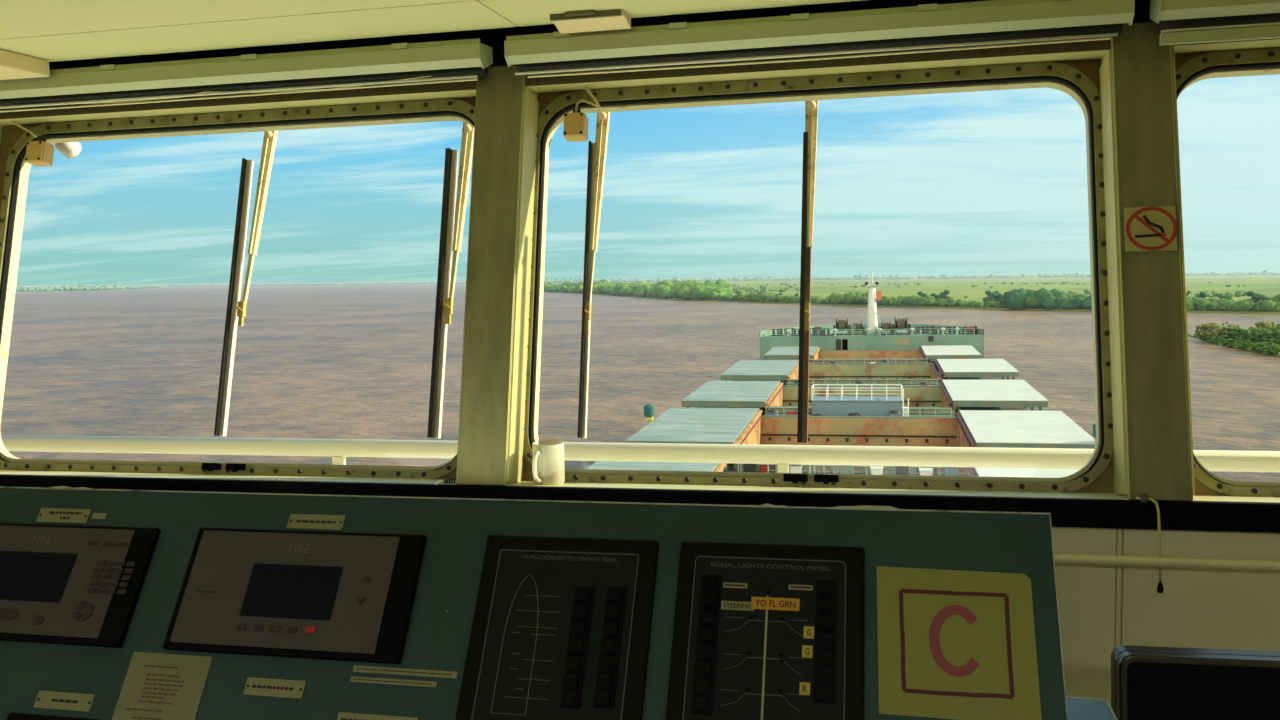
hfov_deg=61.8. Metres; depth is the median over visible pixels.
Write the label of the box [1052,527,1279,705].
wall
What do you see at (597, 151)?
window wiper
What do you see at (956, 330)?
railing
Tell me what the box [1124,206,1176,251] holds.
no smoking sign
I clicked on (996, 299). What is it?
tree
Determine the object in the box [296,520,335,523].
print
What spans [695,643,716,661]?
rocker switch
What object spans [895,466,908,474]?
locker
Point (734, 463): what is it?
pipes
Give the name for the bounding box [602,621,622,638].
rocker switch
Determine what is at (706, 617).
rocker switch
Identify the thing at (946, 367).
hatch cover
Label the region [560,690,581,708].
rocker switch
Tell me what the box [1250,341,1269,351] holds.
tree
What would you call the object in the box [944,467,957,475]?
locker
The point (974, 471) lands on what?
hatch cover
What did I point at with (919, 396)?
hatch coaming
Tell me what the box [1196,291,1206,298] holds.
tree
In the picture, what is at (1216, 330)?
tree
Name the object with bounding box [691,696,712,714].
rocker switch
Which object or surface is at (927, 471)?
vent box
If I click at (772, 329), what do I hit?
bollard
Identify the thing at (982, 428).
hatch cover
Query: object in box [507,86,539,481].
trim
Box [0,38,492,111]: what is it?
roller blind
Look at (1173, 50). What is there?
trim
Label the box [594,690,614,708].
rocker switch
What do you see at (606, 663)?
rocker switch
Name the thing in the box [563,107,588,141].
junction box
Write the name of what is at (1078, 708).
equipment box
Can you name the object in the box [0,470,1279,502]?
trim
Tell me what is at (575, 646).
rocker switch
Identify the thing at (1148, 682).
computer monitor
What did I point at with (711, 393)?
hatch cover
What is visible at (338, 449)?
railing
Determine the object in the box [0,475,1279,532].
window sill
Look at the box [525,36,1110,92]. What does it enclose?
trim
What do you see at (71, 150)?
floodlight
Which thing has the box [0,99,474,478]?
window
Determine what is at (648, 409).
lantern
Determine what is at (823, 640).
rocker switch
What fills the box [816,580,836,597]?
rocker switch
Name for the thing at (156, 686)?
instruction sheet
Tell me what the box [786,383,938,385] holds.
pipes
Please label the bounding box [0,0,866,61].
ceiling
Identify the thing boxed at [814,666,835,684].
rocker switch
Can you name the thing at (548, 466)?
coffee mug
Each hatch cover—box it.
[587,461,725,471]
[626,408,761,443]
[681,381,782,407]
[720,360,798,380]
[764,346,819,358]
[919,345,980,359]
[934,359,1018,377]
[939,380,1047,406]
[956,410,1095,448]
[967,467,1079,477]
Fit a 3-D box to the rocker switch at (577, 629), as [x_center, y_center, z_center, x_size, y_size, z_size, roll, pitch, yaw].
[-0.087,0.388,1.536,0.028,0.022,0.018,0,5,13]
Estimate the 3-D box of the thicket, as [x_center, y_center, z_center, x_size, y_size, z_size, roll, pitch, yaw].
[270.933,-57.690,998.230,477.574,18.597,503.003,0,5,13]
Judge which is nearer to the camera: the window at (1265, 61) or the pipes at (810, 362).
the window at (1265, 61)
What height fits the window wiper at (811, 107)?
0.857 m
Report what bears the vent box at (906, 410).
on the ship hull
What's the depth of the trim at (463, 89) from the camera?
2.76 m
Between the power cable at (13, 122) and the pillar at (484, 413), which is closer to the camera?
the pillar at (484, 413)
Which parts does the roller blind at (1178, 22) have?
guide rod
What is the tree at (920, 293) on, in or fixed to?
on the land at (1268, 285)
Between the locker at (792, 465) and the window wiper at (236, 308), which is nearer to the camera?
the window wiper at (236, 308)
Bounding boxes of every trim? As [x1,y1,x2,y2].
[0,78,476,125]
[0,125,2,144]
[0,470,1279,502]
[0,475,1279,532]
[49,0,1153,69]
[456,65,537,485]
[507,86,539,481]
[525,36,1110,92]
[1099,49,1128,494]
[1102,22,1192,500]
[1172,45,1194,495]
[1174,38,1279,53]
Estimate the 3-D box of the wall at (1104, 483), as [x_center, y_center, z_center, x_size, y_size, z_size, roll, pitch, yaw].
[0.546,-0.328,2.466,10.000,1.328,0.354,0,5,13]
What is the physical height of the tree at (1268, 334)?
8.236 m
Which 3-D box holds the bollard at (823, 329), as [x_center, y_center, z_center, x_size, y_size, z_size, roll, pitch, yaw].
[29.156,-4.405,167.607,1.500,1.100,0.700,0,5,13]
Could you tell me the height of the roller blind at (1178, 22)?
0.110 m
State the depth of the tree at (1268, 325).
415.71 m
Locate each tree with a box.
[917,291,926,296]
[940,290,952,299]
[982,290,997,301]
[993,291,1002,301]
[1194,322,1222,338]
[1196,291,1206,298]
[1205,322,1239,339]
[1210,336,1223,343]
[1216,293,1231,299]
[1221,338,1238,346]
[1223,327,1252,341]
[1236,340,1253,349]
[1238,327,1263,343]
[1244,291,1262,302]
[1248,321,1276,341]
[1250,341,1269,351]
[1260,324,1279,344]
[1262,294,1270,300]
[1264,343,1279,354]
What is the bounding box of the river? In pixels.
[0,278,1279,481]
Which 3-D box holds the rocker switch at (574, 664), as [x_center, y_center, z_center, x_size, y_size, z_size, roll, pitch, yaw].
[-0.092,0.431,1.512,0.028,0.022,0.018,0,5,13]
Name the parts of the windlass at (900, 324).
frame, motor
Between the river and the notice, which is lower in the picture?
the notice
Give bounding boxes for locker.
[744,464,757,471]
[767,409,777,415]
[789,464,801,472]
[840,465,853,473]
[848,413,858,415]
[889,410,900,416]
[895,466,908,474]
[920,382,928,385]
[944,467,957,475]
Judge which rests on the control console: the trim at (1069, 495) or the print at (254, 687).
the print at (254, 687)
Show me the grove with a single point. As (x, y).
(1014, 299)
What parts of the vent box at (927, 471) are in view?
lid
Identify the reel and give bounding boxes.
[966,325,976,333]
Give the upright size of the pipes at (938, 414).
0.620 m
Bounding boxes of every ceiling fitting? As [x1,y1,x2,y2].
[0,49,49,79]
[550,9,630,33]
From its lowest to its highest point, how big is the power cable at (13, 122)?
0.087 m
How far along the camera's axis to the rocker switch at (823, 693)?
1.42 m
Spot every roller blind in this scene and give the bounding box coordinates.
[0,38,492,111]
[504,0,1134,77]
[1150,0,1279,45]
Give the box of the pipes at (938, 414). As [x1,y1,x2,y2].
[766,411,952,416]
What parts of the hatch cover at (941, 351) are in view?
plate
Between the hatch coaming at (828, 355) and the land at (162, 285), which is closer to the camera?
the hatch coaming at (828, 355)
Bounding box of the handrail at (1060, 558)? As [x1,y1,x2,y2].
[1054,553,1279,571]
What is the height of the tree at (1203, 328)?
7.434 m
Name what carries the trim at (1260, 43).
attached to the wall at (1104, 483)
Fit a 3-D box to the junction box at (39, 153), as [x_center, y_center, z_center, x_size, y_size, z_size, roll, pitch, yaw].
[-1.649,-0.575,2.935,0.052,0.082,0.058,0,5,13]
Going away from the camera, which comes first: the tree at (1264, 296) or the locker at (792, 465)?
the locker at (792, 465)
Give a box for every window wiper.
[214,131,277,435]
[427,122,473,437]
[577,112,609,437]
[797,100,817,442]
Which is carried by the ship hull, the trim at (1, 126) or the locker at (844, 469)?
the locker at (844, 469)
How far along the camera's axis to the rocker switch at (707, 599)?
1.52 m
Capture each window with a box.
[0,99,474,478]
[523,62,1112,492]
[1176,47,1279,496]
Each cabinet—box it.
[760,465,767,472]
[787,411,796,415]
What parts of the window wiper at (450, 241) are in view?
rubber blade, arm rod, arm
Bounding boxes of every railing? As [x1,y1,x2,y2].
[1,435,1279,472]
[738,463,967,475]
[740,464,968,475]
[768,328,974,336]
[769,407,951,416]
[789,379,936,385]
[809,358,926,363]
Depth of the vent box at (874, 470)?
73.58 m
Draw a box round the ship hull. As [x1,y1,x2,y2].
[699,358,1045,475]
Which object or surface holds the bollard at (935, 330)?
on the forecastle
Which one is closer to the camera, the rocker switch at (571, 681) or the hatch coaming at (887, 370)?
the rocker switch at (571, 681)
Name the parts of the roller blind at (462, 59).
guide rod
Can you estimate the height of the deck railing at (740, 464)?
1.993 m
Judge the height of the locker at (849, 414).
1.735 m
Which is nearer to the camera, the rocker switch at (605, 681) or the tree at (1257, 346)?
the rocker switch at (605, 681)
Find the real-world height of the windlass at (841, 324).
2.530 m
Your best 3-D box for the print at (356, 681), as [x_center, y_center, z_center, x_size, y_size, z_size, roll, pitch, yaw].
[-0.361,0.470,1.562,0.123,0.001,0.001,0,5,13]
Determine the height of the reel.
1.370 m
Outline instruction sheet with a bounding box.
[112,652,212,719]
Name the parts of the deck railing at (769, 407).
rail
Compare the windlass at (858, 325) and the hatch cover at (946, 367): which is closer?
the hatch cover at (946, 367)
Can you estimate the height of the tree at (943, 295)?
14.561 m
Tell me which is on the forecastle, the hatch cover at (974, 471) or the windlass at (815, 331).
the windlass at (815, 331)
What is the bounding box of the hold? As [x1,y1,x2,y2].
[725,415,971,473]
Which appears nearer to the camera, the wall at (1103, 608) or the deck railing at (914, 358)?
the wall at (1103, 608)
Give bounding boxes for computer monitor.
[1111,645,1279,719]
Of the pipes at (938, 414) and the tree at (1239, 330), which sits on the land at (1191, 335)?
the tree at (1239, 330)
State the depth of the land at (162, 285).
4743.64 m
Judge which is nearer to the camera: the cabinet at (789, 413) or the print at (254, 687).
the print at (254, 687)
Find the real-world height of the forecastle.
4.400 m
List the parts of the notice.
drawn frame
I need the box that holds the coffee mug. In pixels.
[532,440,564,484]
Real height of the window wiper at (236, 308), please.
0.860 m
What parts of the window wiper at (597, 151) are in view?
rubber blade, arm rod, arm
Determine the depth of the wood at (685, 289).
1510.25 m
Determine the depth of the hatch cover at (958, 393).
103.00 m
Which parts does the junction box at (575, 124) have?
lid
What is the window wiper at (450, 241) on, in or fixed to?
attached to the window at (431, 110)
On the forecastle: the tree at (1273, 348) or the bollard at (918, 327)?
the bollard at (918, 327)
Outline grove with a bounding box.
[999,287,1091,310]
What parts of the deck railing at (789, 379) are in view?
rail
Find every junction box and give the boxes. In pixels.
[25,136,53,166]
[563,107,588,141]
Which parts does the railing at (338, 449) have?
post, post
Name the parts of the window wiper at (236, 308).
rubber blade, arm rod, arm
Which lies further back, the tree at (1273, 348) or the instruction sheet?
the tree at (1273, 348)
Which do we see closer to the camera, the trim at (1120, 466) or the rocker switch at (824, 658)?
the rocker switch at (824, 658)
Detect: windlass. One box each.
[812,326,821,334]
[831,319,855,334]
[853,323,866,334]
[878,322,896,334]
[890,317,915,334]
[924,325,937,333]
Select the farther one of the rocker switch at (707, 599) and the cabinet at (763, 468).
the cabinet at (763, 468)
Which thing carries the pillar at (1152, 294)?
attached to the wall at (1104, 483)
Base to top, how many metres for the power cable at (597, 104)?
0.114 m
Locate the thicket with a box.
[716,291,1279,311]
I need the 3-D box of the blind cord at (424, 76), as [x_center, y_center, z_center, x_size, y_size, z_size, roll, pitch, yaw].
[-1.039,-0.677,2.695,1.295,0.024,0.008,0,5,13]
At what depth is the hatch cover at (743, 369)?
130.24 m
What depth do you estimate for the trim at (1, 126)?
3.01 m
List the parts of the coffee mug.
handle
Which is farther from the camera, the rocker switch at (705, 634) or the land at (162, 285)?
the land at (162, 285)
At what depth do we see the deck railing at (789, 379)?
119.18 m
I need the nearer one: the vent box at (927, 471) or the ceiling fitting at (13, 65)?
the ceiling fitting at (13, 65)
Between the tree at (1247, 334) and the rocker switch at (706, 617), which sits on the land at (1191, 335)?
the tree at (1247, 334)
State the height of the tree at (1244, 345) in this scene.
3.679 m
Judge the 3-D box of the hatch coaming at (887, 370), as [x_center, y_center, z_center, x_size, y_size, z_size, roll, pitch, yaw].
[28.306,7.192,132.707,32.890,11.730,19.400,0,5,13]
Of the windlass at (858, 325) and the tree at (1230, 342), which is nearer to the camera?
the windlass at (858, 325)
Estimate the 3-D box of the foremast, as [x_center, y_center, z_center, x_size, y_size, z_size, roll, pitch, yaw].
[36.770,-9.017,167.932,3.884,9.910,4.094,0,5,13]
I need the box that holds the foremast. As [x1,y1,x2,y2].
[863,272,885,332]
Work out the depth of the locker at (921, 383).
117.03 m
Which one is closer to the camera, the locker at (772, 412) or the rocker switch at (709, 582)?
the rocker switch at (709, 582)
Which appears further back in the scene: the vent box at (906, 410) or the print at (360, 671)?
the vent box at (906, 410)
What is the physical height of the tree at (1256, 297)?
14.287 m
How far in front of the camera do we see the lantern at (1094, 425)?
75.48 m
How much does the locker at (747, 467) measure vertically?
1.951 m
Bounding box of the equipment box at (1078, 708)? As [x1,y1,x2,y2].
[1066,696,1116,719]
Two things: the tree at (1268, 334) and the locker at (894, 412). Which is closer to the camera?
the locker at (894, 412)
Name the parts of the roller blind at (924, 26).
guide rod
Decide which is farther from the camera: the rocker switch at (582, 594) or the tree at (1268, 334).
the tree at (1268, 334)
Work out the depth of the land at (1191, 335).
393.11 m
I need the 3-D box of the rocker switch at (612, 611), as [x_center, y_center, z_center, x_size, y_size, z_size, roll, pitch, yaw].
[-0.037,0.363,1.538,0.028,0.022,0.018,0,5,13]
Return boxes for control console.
[0,486,1067,719]
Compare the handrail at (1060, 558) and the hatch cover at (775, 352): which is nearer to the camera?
the handrail at (1060, 558)
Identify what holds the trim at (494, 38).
attached to the wall at (1104, 483)
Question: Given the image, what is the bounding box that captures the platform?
[811,384,908,416]
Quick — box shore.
[167,281,465,286]
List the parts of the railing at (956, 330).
rail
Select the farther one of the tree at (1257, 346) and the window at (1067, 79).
the tree at (1257, 346)
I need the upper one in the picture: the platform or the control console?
the platform
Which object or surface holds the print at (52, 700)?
on the control console
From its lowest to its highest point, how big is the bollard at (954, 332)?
1.100 m
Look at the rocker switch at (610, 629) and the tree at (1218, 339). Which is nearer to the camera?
the rocker switch at (610, 629)
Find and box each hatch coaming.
[687,385,1041,416]
[725,363,1013,385]
[768,350,930,362]
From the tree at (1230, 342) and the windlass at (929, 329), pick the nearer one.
the windlass at (929, 329)
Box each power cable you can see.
[10,121,36,137]
[575,85,600,112]
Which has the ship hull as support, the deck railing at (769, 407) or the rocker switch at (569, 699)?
the deck railing at (769, 407)
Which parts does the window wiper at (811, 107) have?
rubber blade, arm rod, arm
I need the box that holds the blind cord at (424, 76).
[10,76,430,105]
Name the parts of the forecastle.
doorway, doorway, painted panel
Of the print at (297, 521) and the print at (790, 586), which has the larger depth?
the print at (297, 521)
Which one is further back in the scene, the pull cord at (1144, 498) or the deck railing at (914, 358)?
the deck railing at (914, 358)
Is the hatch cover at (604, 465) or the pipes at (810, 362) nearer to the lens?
the hatch cover at (604, 465)
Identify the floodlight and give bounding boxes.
[55,142,81,158]
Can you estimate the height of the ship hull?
19.000 m
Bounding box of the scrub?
[731,281,1246,297]
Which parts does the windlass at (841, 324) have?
frame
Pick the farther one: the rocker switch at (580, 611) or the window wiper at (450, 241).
the window wiper at (450, 241)
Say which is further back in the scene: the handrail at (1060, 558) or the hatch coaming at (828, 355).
the hatch coaming at (828, 355)
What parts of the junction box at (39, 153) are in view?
lid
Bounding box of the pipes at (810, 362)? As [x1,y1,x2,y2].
[810,362,928,363]
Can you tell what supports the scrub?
on the land at (1268, 285)
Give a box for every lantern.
[644,404,653,423]
[1092,423,1095,441]
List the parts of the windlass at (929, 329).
frame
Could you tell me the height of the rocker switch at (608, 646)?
0.022 m
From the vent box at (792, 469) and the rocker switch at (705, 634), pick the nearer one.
the rocker switch at (705, 634)
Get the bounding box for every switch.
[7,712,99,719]
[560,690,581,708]
[562,672,583,690]
[565,655,585,673]
[567,638,587,655]
[569,621,589,638]
[572,603,591,620]
[574,586,594,603]
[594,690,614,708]
[596,672,616,690]
[598,655,618,672]
[600,638,620,655]
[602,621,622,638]
[604,603,624,620]
[606,586,626,603]
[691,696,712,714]
[693,678,713,696]
[694,661,714,678]
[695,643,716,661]
[697,626,717,643]
[698,609,718,626]
[699,591,719,608]
[701,574,720,591]
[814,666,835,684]
[814,684,834,703]
[815,614,835,632]
[815,632,835,649]
[815,649,835,667]
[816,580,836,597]
[816,597,836,614]
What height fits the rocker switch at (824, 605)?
0.022 m
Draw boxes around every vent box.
[789,466,801,472]
[870,467,883,474]
[902,407,907,416]
[919,468,932,475]
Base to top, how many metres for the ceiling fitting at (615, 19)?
0.026 m
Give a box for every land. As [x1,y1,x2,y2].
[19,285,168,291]
[544,272,1279,313]
[1188,333,1279,356]
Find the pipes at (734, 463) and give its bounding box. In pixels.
[734,463,926,467]
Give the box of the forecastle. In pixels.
[760,323,983,358]
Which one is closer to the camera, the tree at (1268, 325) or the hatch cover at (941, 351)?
the hatch cover at (941, 351)
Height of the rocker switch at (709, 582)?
0.022 m
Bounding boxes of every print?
[49,511,81,514]
[51,699,77,702]
[252,685,292,689]
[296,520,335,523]
[354,679,431,684]
[357,668,451,674]
[725,584,744,585]
[790,586,810,587]
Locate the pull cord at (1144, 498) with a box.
[1136,494,1163,592]
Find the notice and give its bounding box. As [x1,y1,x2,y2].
[877,566,1041,719]
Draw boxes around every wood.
[544,271,1279,282]
[544,279,731,299]
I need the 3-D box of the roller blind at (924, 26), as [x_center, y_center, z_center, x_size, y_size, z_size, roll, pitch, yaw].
[0.358,-0.714,2.374,1.357,0.091,0.089,0,5,13]
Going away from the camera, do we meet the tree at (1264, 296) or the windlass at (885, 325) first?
the windlass at (885, 325)
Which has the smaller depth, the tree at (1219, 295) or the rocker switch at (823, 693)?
the rocker switch at (823, 693)
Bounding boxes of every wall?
[0,52,1227,495]
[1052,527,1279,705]
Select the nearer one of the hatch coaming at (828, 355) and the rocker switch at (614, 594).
the rocker switch at (614, 594)
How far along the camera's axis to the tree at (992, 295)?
885.01 m
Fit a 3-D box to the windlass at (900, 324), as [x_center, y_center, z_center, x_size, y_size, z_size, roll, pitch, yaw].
[40.733,-5.309,165.879,3.910,2.645,2.185,0,5,13]
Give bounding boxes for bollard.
[771,329,780,335]
[821,328,830,335]
[918,327,924,333]
[933,327,941,334]
[949,326,955,333]
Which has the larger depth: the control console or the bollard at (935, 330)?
the bollard at (935, 330)
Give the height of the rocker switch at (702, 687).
0.022 m
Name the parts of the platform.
guard rail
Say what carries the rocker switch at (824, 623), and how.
attached to the control console
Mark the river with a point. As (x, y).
(339, 361)
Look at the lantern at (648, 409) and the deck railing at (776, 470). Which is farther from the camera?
the lantern at (648, 409)
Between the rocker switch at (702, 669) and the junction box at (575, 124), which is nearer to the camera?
the rocker switch at (702, 669)
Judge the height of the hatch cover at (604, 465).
0.750 m
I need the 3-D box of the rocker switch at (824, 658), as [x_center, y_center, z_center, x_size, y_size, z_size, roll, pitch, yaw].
[0.251,0.405,1.450,0.028,0.022,0.018,0,5,13]

